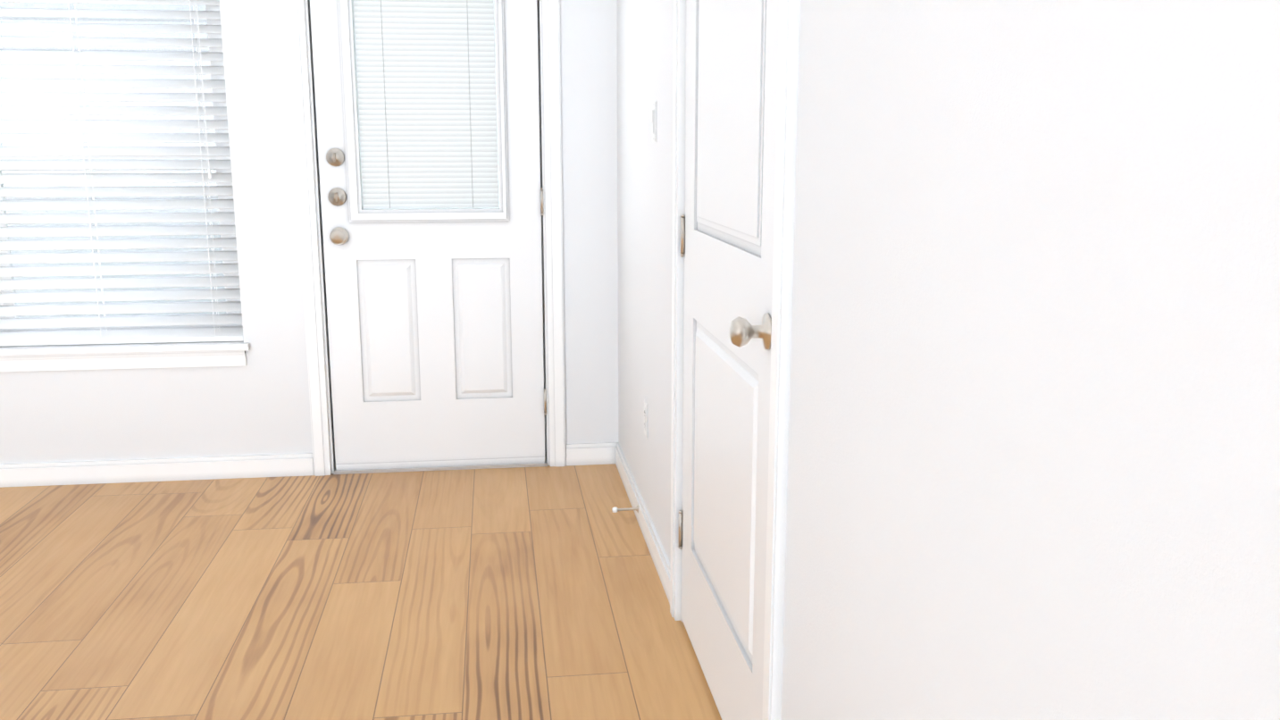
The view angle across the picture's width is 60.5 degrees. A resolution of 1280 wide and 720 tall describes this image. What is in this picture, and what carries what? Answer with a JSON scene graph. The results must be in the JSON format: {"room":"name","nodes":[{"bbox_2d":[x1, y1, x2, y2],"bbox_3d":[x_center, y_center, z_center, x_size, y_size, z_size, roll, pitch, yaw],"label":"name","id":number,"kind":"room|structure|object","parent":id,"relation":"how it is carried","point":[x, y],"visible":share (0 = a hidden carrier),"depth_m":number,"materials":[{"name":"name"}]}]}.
{"room":"entryway","nodes":[
{"label":"entryway","id":0,"kind":"room"},
{"bbox_2d":[0,0,618,464],"bbox_3d":[-1.913,-0.903,3.943,3.987,2.740,0.160,-1,11,-7],"label":"wall","id":1,"kind":"structure","parent":0,"point":[259,404],"depth_m":4.08,"materials":[{"name":"paint"}]},
{"bbox_2d":[0,1,242,331],"bbox_3d":[-2.394,-0.781,3.947,1.819,1.460,0.062,-1,11,-7],"label":"window","id":2,"kind":"structure","parent":1,"relation":"in","point":[216,62],"depth_m":4.01,"materials":[{"name":"white plastic"}]},
{"bbox_2d":[0,0,243,346],"bbox_3d":[-2.383,-0.766,3.863,1.815,1.456,0.074,-1,11,-7],"label":"window blinds","id":3,"kind":"object","parent":2,"relation":"attached to","point":[112,336],"visible":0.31,"depth_m":3.96,"materials":[{"name":"white plastic"}]},
{"bbox_2d":[0,340,249,371],"bbox_3d":[-2.382,-0.005,4.006,1.859,0.085,0.130,-1,11,-7],"label":"window sill","id":4,"kind":"structure","parent":1,"relation":"attached to","point":[87,356],"depth_m":4.02,"materials":[{"name":"paint"}]},
{"bbox_2d":[0,442,619,487],"bbox_3d":[-1.902,0.416,4.116,3.667,0.085,0.014,-1,11,-7],"label":"baseboard","id":5,"kind":"structure","parent":1,"relation":"attached to","point":[151,470],"depth_m":4.13,"materials":[{"name":"paint"}]},
{"bbox_2d":[285,0,565,476],"bbox_3d":[-0.782,-0.629,4.140,0.964,2.127,0.181,-1,11,-7],"label":"door frame","id":6,"kind":"structure","parent":1,"relation":"attached to","point":[301,109],"depth_m":4.09,"materials":[{"name":"paint"}]},
{"bbox_2d":[309,0,546,470],"bbox_3d":[-0.766,-0.580,4.071,0.817,2.038,0.114,-1,11,-7],"label":"back door","id":7,"kind":"structure","parent":1,"relation":"in","point":[435,322],"depth_m":4.10,"materials":[{"name":"paint"}]},
{"bbox_2d":[0,463,721,719],"bbox_3d":[-1.395,1.257,0.405,3.987,0.120,8.010,-1,11,-7],"label":"floor","id":8,"kind":"structure","parent":0,"point":[527,593],"depth_m":3.04,"materials":[{"name":"brown wood"}]},
{"bbox_2d":[616,0,1279,719],"bbox_3d":[0.512,-0.180,0.297,0.160,2.740,7.850,-1,11,-7],"label":"wall","id":9,"kind":"structure","parent":0,"point":[1034,436],"depth_m":1.00,"materials":[{"name":"paint"}]},
{"bbox_2d":[611,504,638,512],"bbox_3d":[-0.048,0.499,3.662,0.088,0.025,0.026,-1,11,-7],"label":"door stop","id":10,"kind":"object","parent":9,"relation":"attached to","point":[616,509],"visible":0.98,"depth_m":3.66,"materials":[{"name":"white metal"}]},
{"bbox_2d":[615,443,670,603],"bbox_3d":[0.416,1.111,0.615,0.014,0.085,7.676,-1,11,-7],"label":"baseboard","id":11,"kind":"structure","parent":9,"relation":"attached to","point":[656,550],"depth_m":3.51,"materials":[{"name":"paint"}]},
{"bbox_2d":[644,399,648,438],"bbox_3d":[0.018,0.188,3.506,0.007,0.115,0.070,-1,11,-7],"label":"electrical outlet","id":12,"kind":"object","parent":9,"relation":"attached to","point":[646,418],"visible":0.98,"depth_m":3.48,"materials":[{"name":"plastic"}]},
{"bbox_2d":[651,100,657,142],"bbox_3d":[0.038,-0.687,3.161,0.011,0.115,0.070,-1,11,-7],"label":"light switch","id":13,"kind":"object","parent":9,"relation":"attached to","point":[654,118],"visible":1,"depth_m":3.14,"materials":[{"name":"plastic"}]},
{"bbox_2d":[677,0,778,719],"bbox_3d":[0.154,-0.221,2.272,0.103,2.028,0.921,-1,11,-7],"label":"door","id":14,"kind":"structure","parent":9,"relation":"in","point":[727,221],"depth_m":2.24,"materials":[{"name":"paint"}]},
{"bbox_2d":[669,0,800,719],"bbox_3d":[0.242,-0.255,2.271,0.181,2.120,1.070,-1,11,-7],"label":"door frame","id":15,"kind":"structure","parent":9,"relation":"attached to","point":[785,154],"depth_m":1.84,"materials":[{"name":"paint"}]},
{"label":"outside","id":16,"kind":"structure","parent":0,"visible":0},
{"bbox_3d":[-3.300,-3.301,23.849,60.000,0.200,39.840,-1,11,-7],"label":"ground","id":17,"kind":"structure","parent":16,"visible":0},
{"bbox_2d":[0,0,500,317],"bbox_3d":[-4.501,-3.113,9.920,22.800,4.850,7.940,-1,11,-7],"label":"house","id":18,"kind":"structure","parent":17,"relation":"on","point":[178,7],"depth_m":6.82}
]}

